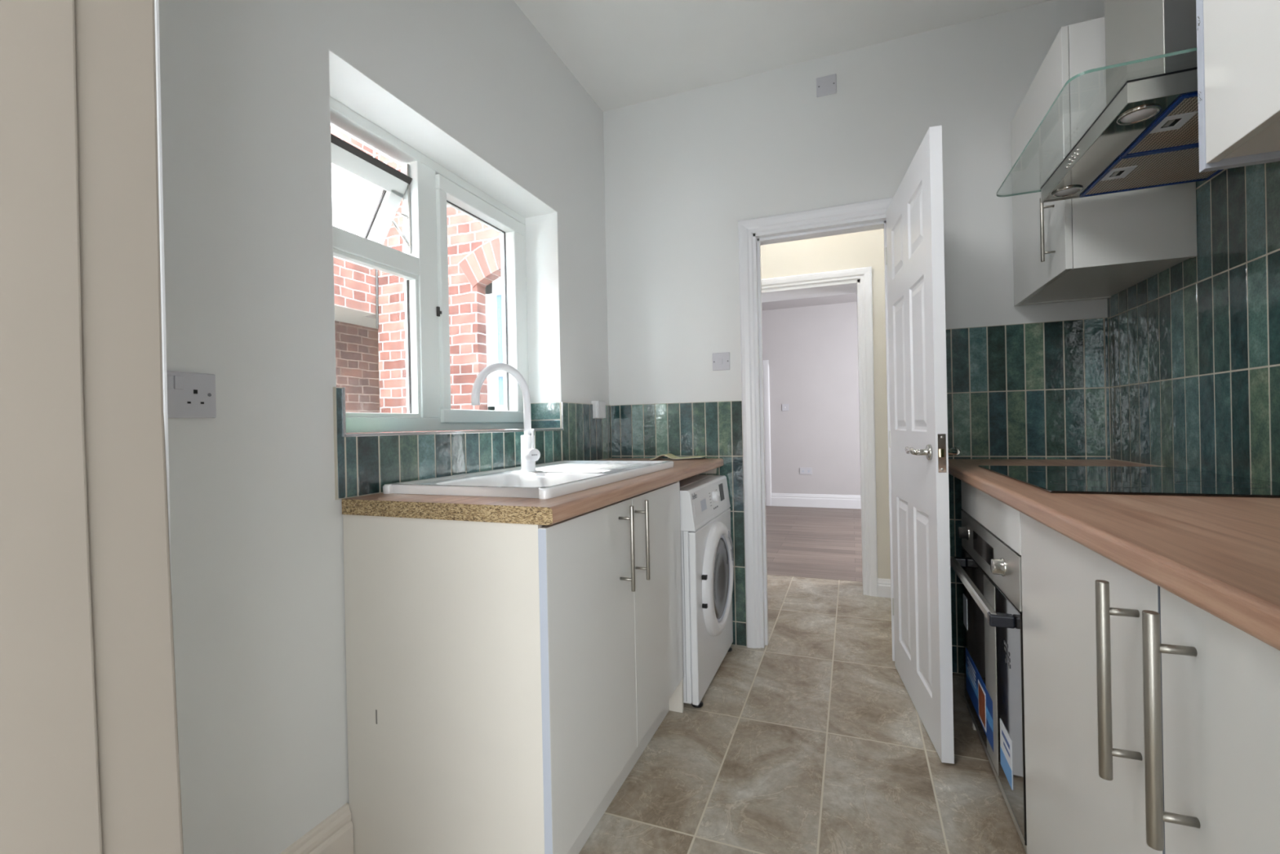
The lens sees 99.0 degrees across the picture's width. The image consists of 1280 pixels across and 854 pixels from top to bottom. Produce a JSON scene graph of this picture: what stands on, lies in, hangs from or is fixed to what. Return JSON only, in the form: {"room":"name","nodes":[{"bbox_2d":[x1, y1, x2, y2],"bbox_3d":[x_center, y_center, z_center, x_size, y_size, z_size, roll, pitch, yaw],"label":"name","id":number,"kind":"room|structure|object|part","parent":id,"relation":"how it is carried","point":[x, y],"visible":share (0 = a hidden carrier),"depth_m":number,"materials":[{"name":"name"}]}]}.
{"room":"kitchen","nodes":[
{"label":"kitchen","id":0,"kind":"room"},
{"bbox_2d":[158,0,611,853],"bbox_3d":[-0.716,-0.245,1.877,0.313,2.821,2.580,-1,0,21],"label":"wall","id":1,"kind":"structure","parent":0,"point":[258,487],"depth_m":1.26,"materials":[{"name":"paint"}]},
{"bbox_2d":[166,370,216,417],"bbox_3d":[-0.880,-0.061,1.028,0.012,0.088,0.150,-1,0,21],"label":"wall socket","id":2,"kind":"object","parent":1,"relation":"attached to","point":[189,394],"visible":0.62,"depth_m":1.05,"materials":[{"name":"grey plastic"}]},
{"bbox_2d":[279,802,353,853],"bbox_3d":[-0.844,1.017,1.059,0.019,0.146,0.660,-1,0,21],"label":"baseboard","id":3,"kind":"structure","parent":1,"relation":"attached to","point":[334,834],"depth_m":1.31,"materials":[{"name":"beige paint"}]},
{"bbox_2d":[329,96,528,432],"bbox_3d":[-0.825,-0.463,1.993,0.267,0.958,1.135,-1,0,21],"label":"window","id":4,"kind":"structure","parent":1,"relation":"in","point":[368,193],"depth_m":1.88,"materials":[{"name":"white plastic"}]},
{"bbox_3d":[-0.959,-0.712,1.708,0.004,0.240,0.318,33,12,18],"label":"pane","id":5,"kind":"part","parent":4,"relation":"part of","materials":[{"name":"clear glass"}]},
{"bbox_3d":[-0.961,-0.711,1.709,0.057,0.335,0.418,33,12,18],"label":"sash frame","id":6,"kind":"part","parent":4,"relation":"part of","materials":[{"name":"white plastic"}]},
{"bbox_3d":[-0.641,-0.458,2.202,0.075,0.884,0.540,-1,0,21],"label":"casement sash","id":7,"kind":"part","parent":4,"relation":"part of","materials":[{"name":"white plastic"}]},
{"bbox_3d":[-0.545,-0.042,1.892,0.013,0.125,1.120,-1,0,21],"label":"tile trim","id":8,"kind":"part","parent":1,"relation":"part of","materials":[{"name":"silver metal"}]},
{"bbox_2d":[591,400,605,418],"bbox_3d":[-0.206,-0.086,2.726,0.043,0.088,0.086,-1,0,21],"label":"wall socket","id":9,"kind":"object","parent":1,"relation":"attached to","point":[598,406],"visible":1,"depth_m":2.69,"materials":[{"name":"white plastic"}]},
{"bbox_3d":[-0.192,-0.086,2.721,0.008,0.086,0.086,-1,0,21],"label":"plate","id":10,"kind":"part","parent":9,"relation":"part of","materials":[{"name":"white plastic"}]},
{"bbox_2d":[513,0,1050,111],"bbox_3d":[0.386,-1.727,1.435,2.181,0.100,2.580,-1,0,21],"label":"ceiling","id":11,"kind":"structure","parent":0,"point":[623,53],"depth_m":2.32,"materials":[{"name":"paint"}]},
{"bbox_2d":[578,505,1026,853],"bbox_3d":[0.767,1.093,3.299,4.800,0.081,11.800,-1,0,21],"label":"floor","id":12,"kind":"structure","parent":0,"point":[813,740],"depth_m":1.78,"materials":[{"name":"tile"}]},
{"bbox_2d":[342,480,684,853],"bbox_3d":[-0.269,0.642,1.705,0.630,0.870,0.963,-1,0,21],"label":"base cabinet","id":13,"kind":"object","parent":12,"relation":"on","point":[505,682],"visible":0.93,"depth_m":1.28,"materials":[{"name":"white wood"}]},
{"bbox_3d":[-0.469,0.647,1.276,0.566,0.870,0.018,-1,0,21],"label":"panel","id":14,"kind":"part","parent":13,"relation":"part of","materials":[{"name":"white laminate"}]},
{"bbox_2d":[342,457,723,525],"bbox_3d":[-0.167,0.185,2.014,0.600,0.038,1.635,-1,0,21],"label":"countertop","id":15,"kind":"structure","parent":13,"relation":"on","point":[535,511],"depth_m":1.30,"materials":[{"name":"brown wood"}]},
{"bbox_2d":[382,460,673,526],"bbox_3d":[-0.275,0.230,1.821,0.510,0.171,0.982,-1,0,21],"label":"sink","id":16,"kind":"object","parent":15,"relation":"in","point":[553,479],"visible":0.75,"depth_m":1.72,"materials":[{"name":"white ceramic"}]},
{"bbox_2d":[471,362,540,471],"bbox_3d":[-0.447,-0.028,1.793,0.254,0.362,0.090,-1,0,-43],"label":"mixer tap","id":17,"kind":"object","parent":16,"relation":"on","point":[530,455],"visible":1,"depth_m":1.84,"materials":[{"name":"white metal"}]},
{"bbox_3d":[-0.449,-0.088,1.783,0.025,0.242,0.245,-1,0,34],"label":"spout","id":18,"kind":"part","parent":17,"relation":"part of","materials":[{"name":"white metal"}]},
{"bbox_2d":[520,435,536,471],"bbox_3d":[-0.384,0.090,1.875,0.054,0.124,0.054,-1,0,21],"label":"tap","id":19,"kind":"object","parent":17,"relation":"on","point":[527,442],"depth_m":1.85,"materials":[{"name":"white metal"}]},
{"bbox_3d":[-0.366,0.060,1.845,0.043,0.110,0.050,-1,0,-32],"label":"lever","id":20,"kind":"part","parent":17,"relation":"part of","materials":[{"name":"white metal"}]},
{"bbox_2d":[649,453,706,459],"bbox_3d":[0.188,0.144,2.670,0.268,0.024,0.108,-1,0,13],"label":"booklet","id":21,"kind":"object","parent":15,"relation":"on","point":[669,455],"visible":1,"depth_m":2.65,"materials":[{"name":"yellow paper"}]},
{"bbox_3d":[-0.112,0.581,1.388,0.018,0.737,0.486,-1,0,21],"label":"cabinet door","id":22,"kind":"part","parent":13,"relation":"part of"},
{"bbox_3d":[-0.036,0.335,1.512,0.045,0.235,0.012,-1,0,21],"label":"handle","id":23,"kind":"part","parent":13,"relation":"part of","materials":[{"name":"silver metal"}]},
{"bbox_3d":[0.007,0.334,1.622,0.045,0.235,0.012,-1,0,21],"label":"handle","id":24,"kind":"part","parent":13,"relation":"part of","materials":[{"name":"silver metal"}]},
{"bbox_3d":[0.063,0.577,1.839,0.018,0.737,0.474,-1,0,21],"label":"cabinet door","id":25,"kind":"part","parent":13,"relation":"part of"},
{"bbox_3d":[-0.119,0.639,2.154,0.584,0.870,0.018,-1,0,21],"label":"panel","id":26,"kind":"part","parent":13,"relation":"part of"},
{"bbox_2d":[679,474,733,707],"bbox_3d":[0.067,0.654,2.443,0.638,0.830,0.642,-1,0,21],"label":"washing machine","id":27,"kind":"object","parent":12,"relation":"on","point":[707,560],"visible":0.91,"depth_m":2.15,"materials":[{"name":"white metal"}]},
{"bbox_3d":[0.240,0.315,2.158,0.009,0.055,0.185,-1,0,21],"label":"detergent drawer","id":28,"kind":"part","parent":27,"relation":"part of","materials":[{"name":"white plastic"}]},
{"bbox_3d":[0.283,0.313,2.356,0.082,0.153,0.642,-1,0,21],"label":"control panel","id":29,"kind":"part","parent":27,"relation":"part of","materials":[{"name":"white plastic"}]},
{"bbox_3d":[0.316,0.717,2.347,0.027,0.650,0.642,-1,0,21],"label":"panel","id":30,"kind":"part","parent":27,"relation":"part of","materials":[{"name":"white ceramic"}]},
{"bbox_3d":[0.337,0.644,2.333,0.024,0.336,0.336,-1,0,21],"label":"door glass","id":31,"kind":"part","parent":27,"relation":"part of","materials":[{"name":"glass"}]},
{"bbox_2d":[960,480,1026,853],"bbox_3d":[1.269,0.611,1.477,0.570,0.870,0.717,-1,0,21],"label":"housing","id":32,"kind":"object","parent":12,"relation":"on","point":[1002,520],"visible":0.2,"depth_m":1.47,"materials":[{"name":"wood"}]},
{"bbox_2d":[950,510,1026,845],"bbox_3d":[1.225,0.619,1.494,0.584,0.660,0.711,-1,0,21],"label":"oven","id":33,"kind":"object","parent":32,"relation":"in","point":[990,575],"visible":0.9,"depth_m":1.45,"materials":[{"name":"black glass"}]},
{"bbox_3d":[1.070,0.350,1.807,0.026,0.045,0.045,-1,0,21],"label":"knob","id":34,"kind":"part","parent":33,"relation":"part of","materials":[{"name":"silver metal"}]},
{"bbox_2d":[967,657,975,688],"bbox_3d":[1.082,0.801,1.785,0.001,0.053,0.130,-1,0,21],"label":"print","id":35,"kind":"object","parent":33,"relation":"on","point":[971,667],"depth_m":1.78},
{"bbox_3d":[0.958,0.459,1.590,0.018,0.027,0.598,-1,0,21],"label":"handle","id":36,"kind":"part","parent":33,"relation":"part of","materials":[{"name":"metal"}]},
{"bbox_2d":[978,684,985,727],"bbox_3d":[1.027,0.835,1.641,0.001,0.096,0.084,-1,0,21],"label":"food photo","id":37,"kind":"object","parent":33,"relation":"attached to","point":[981,690],"depth_m":1.64},
{"bbox_3d":[1.006,0.356,1.576,0.022,0.126,0.711,-1,0,21],"label":"control panel","id":38,"kind":"part","parent":33,"relation":"part of","materials":[{"name":"metal"}]},
{"bbox_3d":[0.905,0.354,1.383,0.026,0.045,0.045,-1,0,21],"label":"knob","id":39,"kind":"part","parent":33,"relation":"part of","materials":[{"name":"silver metal"}]},
{"bbox_2d":[1001,729,1009,756],"bbox_3d":[0.928,0.802,1.386,0.001,0.030,0.075,-1,0,21],"label":"print","id":40,"kind":"object","parent":33,"relation":"on","point":[1005,739],"depth_m":1.39},
{"bbox_2d":[1004,640,1009,667],"bbox_3d":[0.914,0.566,1.361,0.001,0.051,0.052,-1,0,21],"label":"print","id":41,"kind":"object","parent":33,"relation":"attached to","point":[1006,643],"depth_m":1.36},
{"bbox_3d":[1.004,0.238,1.576,0.018,0.102,0.716,-1,0,21],"label":"filler panel","id":42,"kind":"part","parent":32,"relation":"part of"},
{"bbox_3d":[1.022,0.970,1.576,0.016,0.022,0.716,-1,0,21],"label":"trim","id":43,"kind":"part","parent":32,"relation":"part of","materials":[{"name":"metal"}]},
{"bbox_2d":[1020,511,1279,853],"bbox_3d":[0.914,0.620,0.625,0.616,0.870,1.118,-1,0,21],"label":"base cabinet","id":44,"kind":"object","parent":12,"relation":"on","point":[1152,719],"visible":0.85,"depth_m":0.74,"materials":[{"name":"white wood"}]},
{"bbox_3d":[0.771,0.584,0.959,0.018,0.782,0.596,-1,0,21],"label":"cabinet door","id":45,"kind":"part","parent":44,"relation":"part of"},
{"bbox_2d":[948,458,1279,650],"bbox_3d":[1.132,0.160,1.159,0.602,0.038,2.290,-1,0,21],"label":"countertop","id":46,"kind":"structure","parent":44,"relation":"on","point":[1220,555],"depth_m":0.78,"materials":[{"name":"brown wood"}]},
{"bbox_2d":[977,465,1279,497],"bbox_3d":[1.278,0.135,1.456,0.515,0.005,0.740,-1,0,21],"label":"cooktop","id":47,"kind":"object","parent":46,"relation":"in","point":[1126,480],"visible":1,"depth_m":1.34,"materials":[{"name":"black glass"}]},
{"bbox_3d":[0.648,0.344,0.740,0.046,0.268,0.015,-1,0,21],"label":"handle","id":48,"kind":"part","parent":44,"relation":"part of","materials":[{"name":"silver metal"}]},
{"bbox_3d":[0.601,0.345,0.619,0.046,0.268,0.015,-1,0,21],"label":"handle","id":49,"kind":"part","parent":44,"relation":"part of","materials":[{"name":"silver metal"}]},
{"bbox_3d":[0.568,0.589,0.435,0.018,0.782,0.516,-1,0,21],"label":"cabinet door","id":50,"kind":"part","parent":44,"relation":"part of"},
{"bbox_2d":[761,293,857,310],"bbox_3d":[1.889,-1.550,6.324,4.800,0.050,5.300,-1,0,21],"label":"ceiling","id":51,"kind":"structure","parent":0,"point":[846,298],"depth_m":6.69,"materials":[{"name":"paint"}]},
{"bbox_2d":[761,302,860,494],"bbox_3d":[1.576,-0.267,5.453,4.900,2.600,3.425,-1,0,21],"label":"wall","id":52,"kind":"structure","parent":0,"point":[811,352],"depth_m":6.91,"materials":[{"name":"paint"}]},
{"bbox_2d":[763,360,771,506],"bbox_3d":[1.247,0.086,7.346,1.005,1.900,0.142,-1,0,21],"label":"door","id":53,"kind":"structure","parent":52,"relation":"in","point":[766,362],"depth_m":7.11,"materials":[{"name":"white paint"}]},
{"bbox_2d":[782,404,788,410],"bbox_3d":[1.872,-0.253,7.040,0.086,0.086,0.012,-1,0,21],"label":"light switch","id":54,"kind":"object","parent":52,"relation":"attached to","point":[784,406],"visible":1,"depth_m":7.04,"materials":[{"name":"grey plastic"}]},
{"bbox_2d":[800,467,812,474],"bbox_3d":[2.111,0.560,6.956,0.150,0.088,0.010,-1,0,21],"label":"wall socket","id":55,"kind":"object","parent":52,"relation":"attached to","point":[802,470],"visible":1,"depth_m":6.95,"materials":[{"name":"grey plastic"}]},
{"bbox_2d":[771,493,861,508],"bbox_3d":[3.061,0.917,6.586,2.895,0.168,0.019,-1,0,21],"label":"baseboard","id":56,"kind":"structure","parent":52,"relation":"attached to","point":[792,500],"depth_m":6.90,"materials":[{"name":"white paint"}]},
{"bbox_2d":[760,228,890,578],"bbox_3d":[1.323,-0.329,3.558,2.300,2.740,0.290,-1,0,21],"label":"wall","id":57,"kind":"structure","parent":0,"point":[863,249],"depth_m":3.36,"materials":[{"name":"paint"}]},
{"bbox_2d":[761,266,878,596],"bbox_3d":[1.057,0.036,3.655,0.934,2.021,0.312,-1,0,21],"label":"door frame","id":58,"kind":"structure","parent":57,"relation":"in","point":[858,281],"depth_m":3.37,"materials":[{"name":"white paint"}]},
{"bbox_2d":[877,577,890,597],"bbox_3d":[1.796,0.978,3.221,0.722,0.110,0.019,-1,0,21],"label":"baseboard","id":59,"kind":"structure","parent":57,"relation":"attached to","point":[883,584],"depth_m":3.33,"materials":[{"name":"white paint"}]},
{"bbox_2d":[603,0,1111,674],"bbox_3d":[0.855,-0.318,2.571,2.141,2.741,0.149,-1,0,21],"label":"wall","id":60,"kind":"structure","parent":0,"point":[682,170],"depth_m":2.46,"materials":[{"name":"paint"}]},
{"bbox_2d":[702,467,716,473],"bbox_3d":[0.114,0.216,2.773,0.555,0.036,0.018,-1,0,21],"label":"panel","id":61,"kind":"object","parent":60,"relation":"attached to","point":[714,470],"visible":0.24,"depth_m":2.67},
{"bbox_2d":[712,351,729,370],"bbox_3d":[0.396,-0.320,2.671,0.086,0.086,0.013,-1,0,21],"label":"light switch","id":62,"kind":"object","parent":60,"relation":"attached to","point":[721,361],"visible":1,"depth_m":2.67,"materials":[{"name":"grey plastic"}]},
{"bbox_2d":[737,196,894,661],"bbox_3d":[0.862,0.027,2.567,0.732,2.051,0.163,-1,0,21],"label":"door frame","id":63,"kind":"structure","parent":60,"relation":"in","point":[866,215],"depth_m":2.61,"materials":[{"name":"white paint"}]},
{"bbox_2d":[885,125,960,764],"bbox_3d":[1.023,0.054,2.035,0.149,1.981,0.715,-1,0,14],"label":"door","id":64,"kind":"structure","parent":63,"relation":"attached to","point":[920,451],"depth_m":1.87,"materials":[{"name":"white paint"}]},
{"bbox_3d":[0.920,0.082,1.813,0.057,0.051,0.143,-1,0,14],"label":"handle","id":65,"kind":"part","parent":64,"relation":"part of","materials":[{"name":"silver metal"}]},
{"bbox_3d":[0.939,0.081,1.698,0.023,0.120,0.002,-1,0,14],"label":"latch plate","id":66,"kind":"part","parent":64,"relation":"part of","materials":[{"name":"silver metal"}]},
{"bbox_3d":[1.009,0.080,1.791,0.057,0.051,0.143,-1,0,14],"label":"handle","id":67,"kind":"part","parent":64,"relation":"part of","materials":[{"name":"silver metal"}]},
{"bbox_2d":[816,73,836,97],"bbox_3d":[0.848,-1.553,2.486,0.086,0.086,0.010,-1,0,21],"label":"blank plate","id":68,"kind":"object","parent":60,"relation":"attached to","point":[825,85],"visible":1,"depth_m":2.48,"materials":[{"name":"grey plastic"}]},
{"bbox_2d":[1106,160,1279,482],"bbox_3d":[1.479,-0.328,1.025,0.159,2.741,2.580,-1,0,21],"label":"wall","id":69,"kind":"structure","parent":0,"point":[1194,344],"depth_m":1.51,"materials":[{"name":"tile"}]},
{"bbox_2d":[1010,17,1197,306],"bbox_3d":[1.534,-0.863,1.900,0.349,0.745,0.576,-1,0,21],"label":"upper cabinet","id":70,"kind":"object","parent":69,"relation":"attached to","point":[1098,246],"visible":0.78,"depth_m":1.68,"materials":[{"name":"white wood"}]},
{"bbox_3d":[1.415,-0.860,1.946,0.018,0.745,0.576,-1,0,21],"label":"cabinet door","id":71,"kind":"part","parent":70,"relation":"part of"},
{"bbox_3d":[1.323,-0.642,1.774,0.038,0.207,0.010,-1,0,21],"label":"handle","id":72,"kind":"part","parent":70,"relation":"part of","materials":[{"name":"silver metal"}]},
{"bbox_2d":[996,0,1223,203],"bbox_3d":[1.221,-1.183,1.326,0.501,1.019,0.654,-1,0,21],"label":"extractor hood","id":73,"kind":"object","parent":69,"relation":"attached to","point":[1145,135],"visible":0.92,"depth_m":1.30,"materials":[{"name":"metal"}]},
{"bbox_3d":[1.291,-0.680,1.319,0.385,0.002,0.550,-1,0,21],"label":"underside plate","id":74,"kind":"part","parent":73,"relation":"part of","materials":[{"name":"metal"}]},
{"bbox_2d":[1195,0,1279,172],"bbox_3d":[1.050,-0.852,0.601,0.313,0.743,0.808,-1,0,21],"label":"upper cabinet","id":75,"kind":"object","parent":69,"relation":"attached to","point":[1238,41],"visible":1,"depth_m":0.94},
{"bbox_3d":[-0.028,-0.296,0.296,2.141,2.741,0.130,-1,0,21],"label":"wall","id":76,"kind":"structure","parent":0,"visible":0},
{"bbox_2d":[0,0,183,853],"bbox_3d":[-0.111,0.026,0.328,1.050,2.100,0.164,-1,0,21],"label":"door","id":77,"kind":"structure","parent":76,"relation":"in","point":[90,761],"depth_m":0.49,"materials":[{"name":"paint"}]},
{"bbox_3d":[-0.528,0.034,0.569,0.098,2.100,0.016,-1,0,21],"label":"architrave","id":78,"kind":"part","parent":77,"relation":"part of","materials":[{"name":"white paint"}]},
{"label":"outside","id":79,"kind":"structure","parent":0,"visible":0},
{"bbox_3d":[-3.606,1.694,2.641,5.700,0.100,11.000,-1,0,21],"label":"ground","id":80,"kind":"structure","parent":79,"visible":0},
{"bbox_2d":[330,125,380,433],"bbox_3d":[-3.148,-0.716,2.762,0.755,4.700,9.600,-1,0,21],"label":"neighbouring house","id":81,"kind":"structure","parent":80,"relation":"on","point":[356,331],"depth_m":4.79,"materials":[{"name":"red brick"}]},
{"bbox_2d":[374,151,503,432],"bbox_3d":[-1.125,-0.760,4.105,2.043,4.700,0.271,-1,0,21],"label":"brick house","id":82,"kind":"structure","parent":80,"relation":"on","point":[473,247],"depth_m":4.12,"materials":[{"name":"red brick"}]},
{"bbox_3d":[-0.767,-0.677,4.027,0.822,1.160,0.080,-1,0,21],"label":"sash frame","id":83,"kind":"part","parent":82,"relation":"part of","materials":[{"name":"white plastic"}]}
]}

